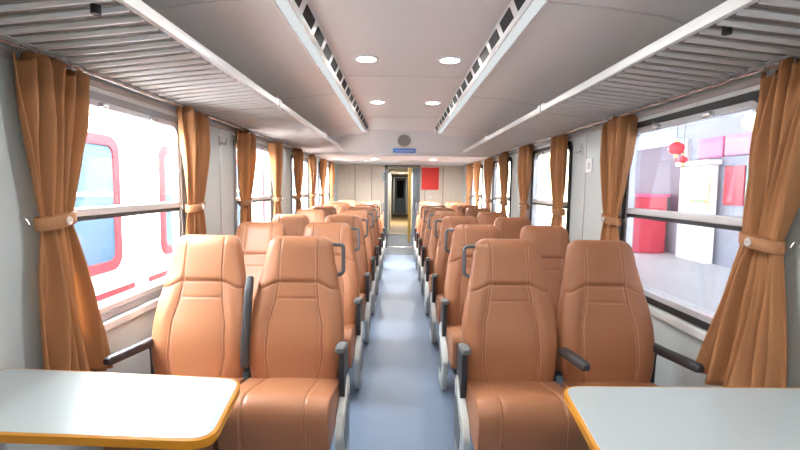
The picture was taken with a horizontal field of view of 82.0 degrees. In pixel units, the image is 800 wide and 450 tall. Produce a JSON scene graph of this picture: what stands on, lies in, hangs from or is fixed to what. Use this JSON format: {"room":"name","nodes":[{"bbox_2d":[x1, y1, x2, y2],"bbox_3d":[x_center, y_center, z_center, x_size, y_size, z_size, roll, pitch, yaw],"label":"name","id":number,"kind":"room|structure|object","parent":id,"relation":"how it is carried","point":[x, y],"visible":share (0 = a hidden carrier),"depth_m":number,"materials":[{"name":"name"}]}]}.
{"room":"train carriage","nodes":[
{"label":"train carriage","id":0,"kind":"room"},
{"bbox_2d":[0,2,337,449],"bbox_3d":[-1.458,-0.127,4.565,0.050,2.300,12.570,1,5,0],"label":"wall","id":1,"kind":"structure","parent":0,"point":[20,329],"depth_m":1.76,"materials":[{"name":"paint"}]},
{"bbox_2d":[74,85,184,331],"bbox_3d":[-1.429,-0.091,2.436,0.080,1.160,1.230,1,5,0],"label":"window","id":2,"kind":"structure","parent":1,"relation":"in","point":[100,98],"depth_m":2.49,"materials":[{"name":"metal"}]},
{"bbox_2d":[0,0,278,114],"bbox_3d":[-1.133,-0.725,2.179,0.563,0.175,2.190,1,5,0],"label":"luggage rack","id":3,"kind":"object","parent":1,"relation":"attached to","point":[231,97],"visible":0.95,"depth_m":1.84,"materials":[{"name":"metal"}]},
{"bbox_2d":[0,38,337,164],"bbox_3d":[-1.390,-0.963,5.635,0.073,0.014,9.000,1,5,0],"label":"curtain rod","id":4,"kind":"object","parent":1,"relation":"attached to","point":[2,40],"visible":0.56,"depth_m":2.18,"materials":[{"name":"silver metal"}]},
{"bbox_2d":[13,44,112,371],"bbox_3d":[-1.359,0.009,1.867,0.129,1.338,0.416,1,5,0],"label":"curtain","id":5,"kind":"object","parent":4,"relation":"hanging from","point":[53,100],"visible":0.91,"depth_m":1.82,"materials":[{"name":"fabric"}]},
{"bbox_2d":[176,105,209,234],"bbox_3d":[-1.363,-0.088,3.041,0.127,1.337,0.324,1,5,0],"label":"curtain","id":6,"kind":"object","parent":4,"relation":"hanging from","point":[194,130],"visible":0.66,"depth_m":3.00,"materials":[{"name":"fabric"}]},
{"bbox_2d":[236,127,255,223],"bbox_3d":[-1.370,-0.175,4.090,0.136,1.338,0.348,1,5,0],"label":"curtain","id":7,"kind":"object","parent":4,"relation":"hanging from","point":[246,141],"visible":0.51,"depth_m":4.00,"materials":[{"name":"fabric"}]},
{"bbox_2d":[268,141,282,216],"bbox_3d":[-1.369,-0.260,5.127,0.126,1.337,0.332,1,5,0],"label":"curtain","id":8,"kind":"object","parent":4,"relation":"hanging from","point":[275,149],"visible":0.62,"depth_m":5.05,"materials":[{"name":"fabric"}]},
{"bbox_2d":[292,148,303,210],"bbox_3d":[-1.364,-0.348,6.187,0.134,1.336,0.318,1,5,2],"label":"curtain","id":9,"kind":"object","parent":4,"relation":"hanging from","point":[298,155],"visible":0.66,"depth_m":6.08,"materials":[{"name":"fabric"}]},
{"bbox_2d":[308,154,316,208],"bbox_3d":[-1.378,-0.433,7.225,0.131,1.336,0.354,1,5,0],"label":"curtain","id":10,"kind":"object","parent":4,"relation":"hanging from","point":[312,160],"visible":0.57,"depth_m":7.15,"materials":[{"name":"fabric"}]},
{"bbox_2d":[319,158,326,205],"bbox_3d":[-1.379,-0.521,8.281,0.126,1.337,0.328,1,5,0],"label":"curtain","id":11,"kind":"object","parent":4,"relation":"hanging from","point":[323,163],"visible":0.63,"depth_m":8.15,"materials":[{"name":"fabric"}]},
{"bbox_2d":[329,162,334,202],"bbox_3d":[-1.383,-0.608,9.335,0.138,1.337,0.338,1,5,0],"label":"curtain","id":12,"kind":"object","parent":4,"relation":"hanging from","point":[331,164],"visible":0.7,"depth_m":9.24,"materials":[{"name":"fabric"}]},
{"bbox_2d":[219,123,222,234],"bbox_3d":[-1.429,0.096,3.696,0.006,1.800,0.024,1,5,0],"label":"trim","id":13,"kind":"structure","parent":1,"relation":"attached to","point":[219,123],"depth_m":3.66,"materials":[{"name":"metal"}]},
{"bbox_2d":[232,132,271,235],"bbox_3d":[-1.436,-0.264,4.529,0.080,1.160,1.230,1,5,0],"label":"window","id":14,"kind":"structure","parent":1,"relation":"in","point":[261,146],"depth_m":4.65,"materials":[{"name":"grey rubber"}]},
{"bbox_2d":[206,99,325,143],"bbox_3d":[-1.140,-0.903,4.327,0.563,0.175,2.080,1,5,0],"label":"luggage rack","id":15,"kind":"object","parent":1,"relation":"attached to","point":[281,123],"visible":0.8,"depth_m":3.93,"materials":[{"name":"metal"}]},
{"bbox_2d":[290,151,308,213],"bbox_3d":[-1.443,-0.437,6.622,0.080,1.160,1.230,1,5,0],"label":"window","id":16,"kind":"structure","parent":1,"relation":"in","point":[306,193],"depth_m":7.10,"materials":[{"name":"glass"}]},
{"bbox_2d":[282,134,344,156],"bbox_3d":[-1.146,-1.067,6.315,0.563,0.175,1.870,1,5,0],"label":"luggage rack","id":17,"kind":"object","parent":1,"relation":"attached to","point":[320,145],"visible":0.81,"depth_m":6.05,"materials":[{"name":"metal"}]},
{"bbox_2d":[318,160,328,205],"bbox_3d":[-1.450,-0.610,8.715,0.080,1.160,1.230,1,5,0],"label":"window","id":18,"kind":"structure","parent":1,"relation":"in","point":[327,175],"depth_m":9.10,"materials":[{"name":"grey glass"}]},
{"bbox_2d":[387,169,392,234],"bbox_3d":[-0.646,-1.075,17.394,0.560,2.100,13.150,1,5,0],"label":"wall","id":19,"kind":"structure","parent":0,"point":[389,172],"depth_m":19.88,"materials":[{"name":"paint"}]},
{"bbox_2d":[387,174,390,232],"bbox_3d":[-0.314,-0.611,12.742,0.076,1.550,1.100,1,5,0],"label":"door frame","id":20,"kind":"structure","parent":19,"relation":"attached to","point":[389,177],"depth_m":12.23,"materials":[{"name":"paint"}]},
{"bbox_2d":[392,176,407,213],"bbox_3d":[-0.047,-1.610,23.979,1.800,2.100,0.060,1,5,0],"label":"wall","id":21,"kind":"structure","parent":0,"point":[393,176],"depth_m":23.97,"materials":[{"name":"paint"}]},
{"bbox_2d":[393,177,406,213],"bbox_3d":[0.012,-1.520,23.929,0.720,1.930,0.065,1,5,0],"label":"door","id":22,"kind":"structure","parent":21,"relation":"in","point":[399,183],"depth_m":23.91,"materials":[{"name":"black"}]},
{"bbox_2d":[315,130,485,165],"bbox_3d":[0.016,-1.456,8.910,2.900,0.425,3.600,1,5,0],"label":"ceiling","id":23,"kind":"structure","parent":0,"point":[375,141],"depth_m":7.29,"materials":[{"name":"paint"}]},
{"bbox_2d":[314,152,489,157],"bbox_3d":[0.018,-1.127,7.375,2.900,0.047,0.075,1,5,0],"label":"trim","id":24,"kind":"structure","parent":23,"relation":"attached to","point":[326,153],"depth_m":7.34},
{"bbox_2d":[396,133,411,147],"bbox_3d":[0.067,-1.324,7.205,0.256,0.226,0.156,1,5,0],"label":"ceiling speaker","id":25,"kind":"object","parent":23,"relation":"attached to","point":[403,140],"visible":1,"depth_m":7.20,"materials":[{"name":"grey"}]},
{"bbox_2d":[398,135,410,146],"bbox_3d":[0.067,-1.324,7.205,0.210,0.210,0.010,1,38,0],"label":"grille","id":26,"kind":"object","parent":25,"relation":"attached to","point":[403,140],"depth_m":7.20,"materials":[{"name":"grey"}]},
{"bbox_2d":[393,148,415,152],"bbox_3d":[0.069,-1.182,7.312,0.360,0.067,0.048,1,5,0],"label":"notice sign","id":27,"kind":"object","parent":23,"relation":"attached to","point":[395,150],"visible":1,"depth_m":7.30,"materials":[{"name":"blue"}]},
{"bbox_2d":[338,164,462,218],"bbox_3d":[-0.006,-0.432,10.791,2.900,1.925,0.080,1,5,0],"label":"wall","id":28,"kind":"structure","parent":0,"point":[354,181],"depth_m":10.71,"materials":[{"name":"paint"}]},
{"bbox_2d":[384,165,419,247],"bbox_3d":[0.192,-0.434,10.812,1.115,1.930,0.180,1,5,0],"label":"door frame","id":29,"kind":"structure","parent":28,"relation":"in","point":[416,168],"depth_m":10.75,"materials":[{"name":"grey metal"}]},
{"bbox_2d":[421,167,439,189],"bbox_3d":[0.704,-1.084,10.687,0.430,0.530,0.016,1,5,0],"label":"banner","id":30,"kind":"object","parent":28,"relation":"attached to","point":[430,175],"visible":1,"depth_m":10.69,"materials":[{"name":"red"}]},
{"bbox_2d":[388,168,412,176],"bbox_3d":[-0.013,-2.018,17.318,1.800,0.090,13.150,1,5,0],"label":"ceiling","id":31,"kind":"structure","parent":0,"point":[398,172],"depth_m":16.22,"materials":[{"name":"paint"}]},
{"bbox_2d":[242,214,562,449],"bbox_3d":[-0.021,0.558,11.224,3.100,0.120,25.720,1,5,0],"label":"floor","id":32,"kind":"structure","parent":0,"point":[400,403],"depth_m":3.45,"materials":[{"name":"plastic"}]},
{"bbox_2d":[0,368,239,449],"bbox_3d":[-0.971,0.914,1.468,0.927,0.750,0.466,1,5,0],"label":"folding table","id":33,"kind":"object","parent":32,"relation":"on","point":[38,406],"visible":1,"depth_m":1.37,"materials":[{"name":"laminate"}]},
{"bbox_2d":[103,235,245,449],"bbox_3d":[-1.052,0.649,2.257,0.519,1.146,0.657,1,5,0],"label":"seat","id":34,"kind":"object","parent":32,"relation":"on","point":[197,323],"visible":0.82,"depth_m":2.38,"materials":[{"name":"leather"}]},
{"bbox_2d":[103,377,243,449],"bbox_3d":[-1.043,0.854,2.171,0.480,0.261,0.447,1,5,0],"label":"cushion","id":35,"kind":"object","parent":34,"relation":"on","point":[213,446],"depth_m":1.98,"materials":[{"name":"leather"}]},
{"bbox_2d":[236,221,285,371],"bbox_3d":[-1.055,0.570,3.209,0.519,1.146,0.657,1,5,0],"label":"seat","id":36,"kind":"object","parent":32,"relation":"on","point":[255,237],"visible":0.29,"depth_m":3.38,"materials":[{"name":"leather"}]},
{"bbox_2d":[217,236,349,449],"bbox_3d":[-0.535,0.656,2.260,0.550,1.146,0.656,1,5,0],"label":"seat","id":37,"kind":"object","parent":32,"relation":"on","point":[294,350],"visible":1,"depth_m":2.35,"materials":[{"name":"leather"}]},
{"bbox_2d":[217,377,339,449],"bbox_3d":[-0.545,0.861,2.173,0.480,0.261,0.447,1,5,0],"label":"cushion","id":38,"kind":"object","parent":37,"relation":"on","point":[268,413],"depth_m":1.97,"materials":[{"name":"leather"}]},
{"bbox_2d":[272,214,309,235],"bbox_3d":[-1.058,0.491,4.161,0.519,1.146,0.657,1,5,0],"label":"seat","id":39,"kind":"object","parent":32,"relation":"on","point":[294,224],"visible":0.17,"depth_m":4.34,"materials":[{"name":"leather"}]},
{"bbox_2d":[295,209,325,222],"bbox_3d":[-1.061,0.413,5.112,0.519,1.146,0.657,1,5,0],"label":"seat","id":40,"kind":"object","parent":32,"relation":"on","point":[315,215],"visible":0.09,"depth_m":5.30,"materials":[{"name":"leather"}]},
{"bbox_2d":[311,206,336,216],"bbox_3d":[-1.064,0.334,6.064,0.519,1.146,0.657,1,5,0],"label":"seat","id":41,"kind":"object","parent":32,"relation":"on","point":[329,210],"visible":0.07,"depth_m":6.25,"materials":[{"name":"leather"}]},
{"bbox_2d":[303,222,362,388],"bbox_3d":[-0.538,0.577,3.211,0.550,1.146,0.656,1,5,0],"label":"seat","id":42,"kind":"object","parent":32,"relation":"on","point":[336,232],"visible":0.34,"depth_m":3.33,"materials":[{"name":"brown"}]},
{"bbox_2d":[344,323,356,367],"bbox_3d":[-0.548,0.782,3.125,0.480,0.261,0.447,1,5,0],"label":"cushion","id":43,"kind":"object","parent":42,"relation":"on","point":[350,329],"depth_m":2.99,"materials":[{"name":"leather"}]},
{"bbox_2d":[323,203,344,214],"bbox_3d":[-1.067,0.255,7.016,0.519,1.146,0.657,1,5,0],"label":"seat","id":44,"kind":"object","parent":32,"relation":"on","point":[339,207],"visible":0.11,"depth_m":7.21,"materials":[{"name":"leather"}]},
{"bbox_2d":[324,215,370,342],"bbox_3d":[-0.541,0.498,4.163,0.550,1.146,0.656,1,5,0],"label":"seat","id":45,"kind":"object","parent":32,"relation":"on","point":[351,220],"visible":0.3,"depth_m":4.28,"materials":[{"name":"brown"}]},
{"bbox_2d":[355,293,365,323],"bbox_3d":[-0.551,0.704,4.077,0.480,0.261,0.447,1,5,0],"label":"cushion","id":46,"kind":"object","parent":45,"relation":"on","point":[363,295],"depth_m":3.97,"materials":[{"name":"leather"}]},
{"bbox_2d":[338,210,375,313],"bbox_3d":[-0.544,0.420,5.115,0.550,1.146,0.656,1,5,0],"label":"seat","id":47,"kind":"object","parent":32,"relation":"on","point":[362,214],"visible":0.22,"depth_m":5.23,"materials":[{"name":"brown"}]},
{"bbox_2d":[365,274,371,293],"bbox_3d":[-0.554,0.625,5.028,0.480,0.261,0.447,1,5,0],"label":"cushion","id":48,"kind":"object","parent":47,"relation":"on","point":[370,274],"depth_m":4.92,"materials":[{"name":"leather"}]},
{"bbox_2d":[347,206,379,293],"bbox_3d":[-0.547,0.341,6.066,0.550,1.146,0.656,1,5,0],"label":"seat","id":49,"kind":"object","parent":32,"relation":"on","point":[368,209],"visible":0.23,"depth_m":6.19,"materials":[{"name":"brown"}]},
{"bbox_2d":[355,204,381,278],"bbox_3d":[-0.550,0.262,7.018,0.550,1.146,0.656,1,5,0],"label":"seat","id":50,"kind":"object","parent":32,"relation":"on","point":[372,206],"visible":0.2,"depth_m":7.14,"materials":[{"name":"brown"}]},
{"bbox_2d":[360,202,383,267],"bbox_3d":[-0.553,0.184,7.970,0.550,1.146,0.656,1,5,0],"label":"seat","id":51,"kind":"object","parent":32,"relation":"on","point":[374,203],"visible":0.18,"depth_m":8.10,"materials":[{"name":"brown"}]},
{"bbox_2d":[364,200,385,258],"bbox_3d":[-0.556,0.105,8.922,0.550,1.146,0.656,1,5,0],"label":"seat","id":52,"kind":"object","parent":32,"relation":"on","point":[377,201],"visible":0.17,"depth_m":9.05,"materials":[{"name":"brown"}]},
{"bbox_2d":[385,247,412,254],"bbox_3d":[0.013,0.575,10.237,0.660,0.008,1.110,1,5,0],"label":"floor mat","id":53,"kind":"object","parent":32,"relation":"on","point":[389,250],"visible":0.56,"depth_m":10.13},
{"bbox_2d":[407,168,410,241],"bbox_3d":[0.241,-0.538,11.897,0.072,1.960,0.072,1,5,0],"label":"pole","id":54,"kind":"object","parent":32,"relation":"on","point":[409,169],"visible":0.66,"depth_m":11.87,"materials":[{"name":"brown"}]},
{"bbox_2d":[413,201,435,259],"bbox_3d":[0.544,0.120,8.927,0.550,1.146,0.656,1,5,0],"label":"seat","id":55,"kind":"object","parent":32,"relation":"on","point":[421,202],"visible":0.2,"depth_m":9.05,"materials":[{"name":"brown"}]},
{"bbox_2d":[415,203,440,268],"bbox_3d":[0.547,0.199,7.975,0.550,1.146,0.656,1,5,0],"label":"seat","id":56,"kind":"object","parent":32,"relation":"on","point":[423,204],"visible":0.22,"depth_m":8.09,"materials":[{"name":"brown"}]},
{"bbox_2d":[417,205,446,279],"bbox_3d":[0.550,0.277,7.023,0.550,1.146,0.656,1,5,0],"label":"seat","id":57,"kind":"object","parent":32,"relation":"on","point":[427,207],"visible":0.2,"depth_m":7.14,"materials":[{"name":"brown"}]},
{"bbox_2d":[420,207,453,293],"bbox_3d":[0.553,0.356,6.071,0.550,1.146,0.656,1,5,0],"label":"seat","id":58,"kind":"object","parent":32,"relation":"on","point":[433,210],"visible":0.22,"depth_m":6.18,"materials":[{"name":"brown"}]},
{"bbox_2d":[424,211,463,313],"bbox_3d":[0.556,0.435,5.120,0.550,1.146,0.656,1,5,0],"label":"seat","id":59,"kind":"object","parent":32,"relation":"on","point":[439,215],"visible":0.27,"depth_m":5.24,"materials":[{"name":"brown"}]},
{"bbox_2d":[430,216,478,342],"bbox_3d":[0.559,0.513,4.168,0.550,1.146,0.656,1,5,0],"label":"seat","id":60,"kind":"object","parent":32,"relation":"on","point":[448,222],"visible":0.31,"depth_m":4.28,"materials":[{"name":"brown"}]},
{"bbox_2d":[435,294,443,324],"bbox_3d":[0.565,0.719,4.081,0.480,0.261,0.447,1,5,0],"label":"cushion","id":61,"kind":"object","parent":60,"relation":"on","point":[438,297],"depth_m":3.97,"materials":[{"name":"leather"}]},
{"bbox_2d":[456,205,477,216],"bbox_3d":[1.075,0.285,7.025,0.519,1.146,0.657,1,5,0],"label":"seat","id":62,"kind":"object","parent":32,"relation":"on","point":[462,208],"visible":0.11,"depth_m":7.22,"materials":[{"name":"leather"}]},
{"bbox_2d":[438,224,501,389],"bbox_3d":[0.562,0.592,3.216,0.550,1.146,0.656,1,5,0],"label":"seat","id":63,"kind":"object","parent":32,"relation":"on","point":[456,283],"visible":0.45,"depth_m":3.33,"materials":[{"name":"leather"}]},
{"bbox_2d":[446,325,461,369],"bbox_3d":[0.568,0.797,3.130,0.480,0.261,0.447,1,5,0],"label":"cushion","id":64,"kind":"object","parent":63,"relation":"on","point":[453,332],"depth_m":2.96,"materials":[{"name":"leather"}]},
{"bbox_2d":[465,208,490,218],"bbox_3d":[1.078,0.363,6.074,0.519,1.146,0.657,1,5,0],"label":"seat","id":65,"kind":"object","parent":32,"relation":"on","point":[470,212],"visible":0.08,"depth_m":6.26,"materials":[{"name":"leather"}]},
{"bbox_2d":[477,212,507,224],"bbox_3d":[1.081,0.442,5.122,0.519,1.146,0.657,1,5,0],"label":"seat","id":66,"kind":"object","parent":32,"relation":"on","point":[484,218],"visible":0.08,"depth_m":5.31,"materials":[{"name":"leather"}]},
{"bbox_2d":[494,217,531,238],"bbox_3d":[1.084,0.521,4.170,0.519,1.146,0.657,1,5,0],"label":"seat","id":67,"kind":"object","parent":32,"relation":"on","point":[509,227],"visible":0.12,"depth_m":4.35,"materials":[{"name":"leather"}]},
{"bbox_2d":[454,239,589,449],"bbox_3d":[0.567,0.671,2.264,0.554,1.146,0.656,1,5,0],"label":"seat","id":68,"kind":"object","parent":32,"relation":"on","point":[508,396],"visible":1,"depth_m":2.35,"materials":[{"name":"leather"}]},
{"bbox_2d":[465,380,587,449],"bbox_3d":[0.571,0.876,2.178,0.480,0.261,0.447,1,5,0],"label":"cushion","id":69,"kind":"object","parent":68,"relation":"on","point":[500,414],"depth_m":1.97,"materials":[{"name":"leather"}]},
{"bbox_2d":[520,225,569,375],"bbox_3d":[1.087,0.599,3.218,0.519,1.146,0.657,1,5,0],"label":"seat","id":70,"kind":"object","parent":32,"relation":"on","point":[552,242],"visible":0.27,"depth_m":3.38,"materials":[{"name":"leather"}]},
{"bbox_2d":[556,240,704,449],"bbox_3d":[1.090,0.678,2.267,0.519,1.146,0.657,1,5,0],"label":"seat","id":71,"kind":"object","parent":32,"relation":"on","point":[604,317],"visible":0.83,"depth_m":2.39,"materials":[{"name":"leather"}]},
{"bbox_2d":[562,381,659,449],"bbox_3d":[1.077,0.883,2.180,0.480,0.261,0.447,1,5,0],"label":"cushion","id":72,"kind":"object","parent":71,"relation":"on","point":[565,384],"depth_m":2.33,"materials":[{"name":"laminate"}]},
{"bbox_2d":[564,386,799,449],"bbox_3d":[0.985,0.947,1.396,0.962,0.750,0.450,1,5,0],"label":"folding table","id":73,"kind":"object","parent":32,"relation":"on","point":[607,417],"visible":1,"depth_m":1.37,"materials":[{"name":"laminate"}]},
{"bbox_2d":[7,0,799,140],"bbox_3d":[0.036,-1.029,2.925,3.060,0.310,9.440,1,5,0],"label":"ceiling","id":74,"kind":"structure","parent":0,"point":[564,46],"depth_m":2.70,"materials":[{"name":"paint"}]},
{"bbox_2d":[120,0,238,16],"bbox_3d":[-0.911,-0.941,2.001,0.700,0.110,0.010,1,5,0],"label":"trim","id":75,"kind":"structure","parent":74,"relation":"attached to","point":[212,0],"depth_m":2.00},
{"bbox_2d":[272,0,368,131],"bbox_3d":[-0.499,-1.053,2.611,0.125,0.086,8.220,1,5,0],"label":"air duct","id":76,"kind":"object","parent":74,"relation":"attached to","point":[299,15],"visible":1,"depth_m":2.72,"materials":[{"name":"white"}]},
{"bbox_2d":[354,55,378,62],"bbox_3d":[-0.228,-1.131,3.137,0.172,0.008,0.172,1,5,0],"label":"recessed light","id":77,"kind":"object","parent":74,"relation":"in","point":[360,58],"visible":1,"depth_m":3.13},
{"bbox_2d":[438,56,462,63],"bbox_3d":[0.342,-1.124,3.139,0.172,0.008,0.172,1,5,0],"label":"recessed light","id":78,"kind":"object","parent":74,"relation":"in","point":[448,59],"visible":1,"depth_m":3.13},
{"bbox_2d":[434,0,549,132],"bbox_3d":[0.575,-1.038,2.615,0.125,0.086,8.220,1,5,0],"label":"air duct","id":79,"kind":"object","parent":74,"relation":"attached to","point":[518,15],"visible":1,"depth_m":2.68,"materials":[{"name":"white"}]},
{"bbox_2d":[548,1,686,23],"bbox_3d":[0.989,-0.915,2.010,0.700,0.110,0.010,1,5,0],"label":"trim","id":80,"kind":"structure","parent":74,"relation":"attached to","point":[663,17],"depth_m":2.00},
{"bbox_2d":[462,25,799,387],"bbox_3d":[1.492,-0.086,4.578,0.050,2.300,12.570,1,5,0],"label":"wall","id":81,"kind":"structure","parent":0,"point":[668,373],"depth_m":2.56,"materials":[{"name":"paint"}]},
{"bbox_2d":[471,163,482,207],"bbox_3d":[1.460,-0.570,8.727,0.080,1.160,1.230,1,5,0],"label":"window","id":82,"kind":"structure","parent":81,"relation":"in","point":[472,186],"depth_m":9.05,"materials":[{"name":"glass"}]},
{"bbox_2d":[463,137,521,159],"bbox_3d":[1.230,-1.028,6.326,0.483,0.162,1.870,1,5,0],"label":"luggage rack","id":83,"kind":"object","parent":81,"relation":"attached to","point":[484,148],"visible":0.83,"depth_m":6.06,"materials":[{"name":"metal"}]},
{"bbox_2d":[492,155,512,216],"bbox_3d":[1.467,-0.397,6.635,0.080,1.160,1.230,1,5,0],"label":"window","id":84,"kind":"structure","parent":81,"relation":"in","point":[495,161],"depth_m":7.00,"materials":[{"name":"glass"}]},
{"bbox_2d":[485,105,604,148],"bbox_3d":[1.237,-0.864,4.338,0.483,0.162,2.080,1,5,0],"label":"luggage rack","id":85,"kind":"object","parent":81,"relation":"attached to","point":[526,130],"visible":0.87,"depth_m":3.94,"materials":[{"name":"metal"}]},
{"bbox_2d":[530,137,574,234],"bbox_3d":[1.474,-0.224,4.542,0.080,1.160,1.230,1,5,0],"label":"window","id":86,"kind":"structure","parent":81,"relation":"in","point":[543,150],"depth_m":4.70,"materials":[{"name":"grey metal"}]},
{"bbox_2d":[581,128,587,239],"bbox_3d":[1.464,0.136,3.708,0.006,1.800,0.024,1,5,0],"label":"trim","id":87,"kind":"structure","parent":81,"relation":"attached to","point":[587,128],"depth_m":3.67,"materials":[{"name":"metal"}]},
{"bbox_2d":[464,56,799,165],"bbox_3d":[1.437,-0.924,5.648,0.073,0.014,9.000,1,5,0],"label":"curtain rod","id":88,"kind":"object","parent":81,"relation":"attached to","point":[797,58],"visible":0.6,"depth_m":2.31,"materials":[{"name":"silver metal"}]},
{"bbox_2d":[465,164,472,204],"bbox_3d":[1.387,-0.571,9.346,0.143,1.337,0.332,1,5,0],"label":"curtain","id":89,"kind":"object","parent":88,"relation":"hanging from","point":[469,168],"visible":0.58,"depth_m":9.23,"materials":[{"name":"fabric"}]},
{"bbox_2d":[473,161,480,207],"bbox_3d":[1.391,-0.485,8.310,0.136,1.338,0.326,1,5,0],"label":"curtain","id":90,"kind":"object","parent":88,"relation":"hanging from","point":[477,165],"visible":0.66,"depth_m":8.19,"materials":[{"name":"fabric"}]},
{"bbox_2d":[484,157,493,208],"bbox_3d":[1.391,-0.393,7.229,0.133,1.332,0.319,1,5,0],"label":"curtain","id":91,"kind":"object","parent":88,"relation":"hanging from","point":[488,163],"visible":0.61,"depth_m":7.15,"materials":[{"name":"fabric"}]},
{"bbox_2d":[498,151,508,212],"bbox_3d":[1.400,-0.311,6.217,0.127,1.337,0.336,1,5,0],"label":"curtain","id":92,"kind":"object","parent":88,"relation":"hanging from","point":[503,160],"visible":0.63,"depth_m":6.11,"materials":[{"name":"fabric"}]},
{"bbox_2d":[518,144,532,217],"bbox_3d":[1.397,-0.225,5.167,0.138,1.338,0.329,1,5,0],"label":"curtain","id":93,"kind":"object","parent":88,"relation":"hanging from","point":[525,158],"visible":0.55,"depth_m":5.09,"materials":[{"name":"fabric"}]},
{"bbox_2d":[550,132,567,225],"bbox_3d":[1.405,-0.137,4.096,0.126,1.338,0.314,1,5,0],"label":"curtain","id":94,"kind":"object","parent":88,"relation":"hanging from","point":[558,145],"visible":0.63,"depth_m":4.00,"materials":[{"name":"fabric"}]},
{"bbox_2d":[600,111,637,239],"bbox_3d":[1.410,-0.049,3.031,0.123,1.338,0.346,1,5,0],"label":"curtain","id":95,"kind":"object","parent":88,"relation":"hanging from","point":[619,134],"visible":0.57,"depth_m":2.98,"materials":[{"name":"fabric"}]},
{"bbox_2d":[693,56,799,387],"bbox_3d":[1.413,0.050,1.840,0.131,1.339,0.604,1,5,0],"label":"curtain","id":96,"kind":"object","parent":88,"relation":"hanging from","point":[744,344],"visible":0.94,"depth_m":1.77,"materials":[{"name":"fabric"}]},
{"bbox_2d":[541,0,799,122],"bbox_3d":[1.244,-0.686,2.190,0.483,0.162,2.190,1,5,0],"label":"luggage rack","id":97,"kind":"object","parent":81,"relation":"attached to","point":[598,104],"visible":0.91,"depth_m":1.91,"materials":[{"name":"metal"}]},
{"bbox_2d":[620,84,759,340],"bbox_3d":[1.480,-0.051,2.449,0.080,1.160,1.230,1,5,0],"label":"window","id":98,"kind":"structure","parent":81,"relation":"in","point":[744,99],"depth_m":2.38,"materials":[{"name":"grey metal"}]},
{"label":"outside","id":99,"kind":"structure","parent":0,"visible":0},
{"bbox_2d":[474,201,730,315],"bbox_3d":[8.830,1.495,8.179,14.300,1.800,64.000,1,5,0],"label":"platform","id":100,"kind":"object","parent":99,"point":[699,286],"visible":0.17,"depth_m":6.02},
{"bbox_2d":[632,193,670,252],"bbox_3d":[4.528,-0.069,8.889,0.700,1.080,1.100,1,5,0],"label":"booth","id":101,"kind":"object","parent":100,"relation":"on","point":[648,235],"visible":0.45,"depth_m":8.38,"materials":[{"name":"red"}]},
{"bbox_2d":[635,193,670,196],"bbox_3d":[4.535,-0.577,8.847,0.700,0.060,1.100,1,5,0],"label":"countertop","id":102,"kind":"structure","parent":101,"relation":"on","point":[636,194],"depth_m":8.30,"materials":[{"name":"pink"}]},
{"bbox_2d":[675,159,721,263],"bbox_3d":[4.816,-0.228,7.522,0.220,1.630,0.840,1,5,0],"label":"kiosk","id":103,"kind":"object","parent":100,"relation":"on","point":[693,243],"visible":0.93,"depth_m":7.44,"materials":[{"name":"white"}]},
{"bbox_2d":[689,172,710,211],"bbox_3d":[4.776,-0.529,7.337,0.030,0.620,0.440,1,5,0],"label":"poster","id":104,"kind":"object","parent":103,"relation":"attached to","point":[698,176],"depth_m":7.31,"materials":[{"name":"white paper"}]},
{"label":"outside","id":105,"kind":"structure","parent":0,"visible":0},
{"bbox_2d":[638,109,755,267],"bbox_3d":[5.144,-0.419,-6.440,0.250,4.320,35.200,1,5,0],"label":"wall","id":106,"kind":"structure","parent":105,"point":[726,244],"depth_m":7.16,"materials":[{"name":"paint"}]},
{"bbox_2d":[635,139,691,223],"bbox_3d":[4.923,-0.814,8.799,0.070,1.460,1.800,1,5,0],"label":"display panel","id":107,"kind":"object","parent":106,"relation":"attached to","point":[657,172],"visible":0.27,"depth_m":8.67,"materials":[{"name":"metal"}]},
{"bbox_2d":[699,136,725,158],"bbox_3d":[4.941,-1.220,7.280,0.060,0.310,0.560,1,5,0],"label":"shop sign","id":108,"kind":"object","parent":106,"relation":"attached to","point":[710,147],"visible":0.92,"depth_m":7.23,"materials":[{"name":"pink"}]},
{"bbox_2d":[722,165,746,205],"bbox_3d":[4.949,-0.584,6.811,0.030,0.580,0.400,1,5,0],"label":"poster","id":109,"kind":"object","parent":106,"relation":"attached to","point":[735,176],"visible":1,"depth_m":6.78,"materials":[{"name":"red paper"}]},
{"bbox_2d":[724,132,751,155],"bbox_3d":[4.944,-1.135,6.254,0.060,0.310,1.420,1,5,0],"label":"shop sign","id":110,"kind":"object","parent":106,"relation":"attached to","point":[736,144],"visible":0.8,"depth_m":6.68,"materials":[{"name":"pink"}]},
{"bbox_3d":[3.248,-1.606,-3.634,3.550,1.410,41.000,1,5,0],"label":"platform canopy","id":111,"kind":"object","parent":106,"relation":"attached to","visible":0},
{"bbox_2d":[668,125,684,161],"bbox_3d":[4.330,-1.903,7.131,0.234,1.828,0.234,1,5,0],"label":"paper lantern","id":112,"kind":"object","parent":111,"relation":"hanging from","point":[675,148],"visible":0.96,"depth_m":7.13,"materials":[{"name":"red"}]},
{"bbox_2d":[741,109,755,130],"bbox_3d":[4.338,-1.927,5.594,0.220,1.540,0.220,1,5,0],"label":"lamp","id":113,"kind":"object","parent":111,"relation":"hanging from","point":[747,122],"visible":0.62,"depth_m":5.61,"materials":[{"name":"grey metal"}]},
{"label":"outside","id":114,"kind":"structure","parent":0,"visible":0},
{"bbox_2d":[479,150,568,224],"bbox_3d":[5.455,-2.721,21.466,0.250,4.320,20.800,1,5,0],"label":"wall","id":115,"kind":"structure","parent":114,"point":[544,180],"depth_m":17.05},
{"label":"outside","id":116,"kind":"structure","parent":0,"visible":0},
{"bbox_3d":[-3.660,2.169,9.198,10.750,0.400,42.000,1,5,0],"label":"ground","id":117,"kind":"structure","parent":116,"visible":0},
{"bbox_2d":[74,106,325,305],"bbox_3d":[-4.219,0.001,8.014,2.922,4.100,28.000,1,5,0],"label":"coach","id":118,"kind":"object","parent":117,"relation":"on","point":[126,160],"visible":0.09,"depth_m":4.67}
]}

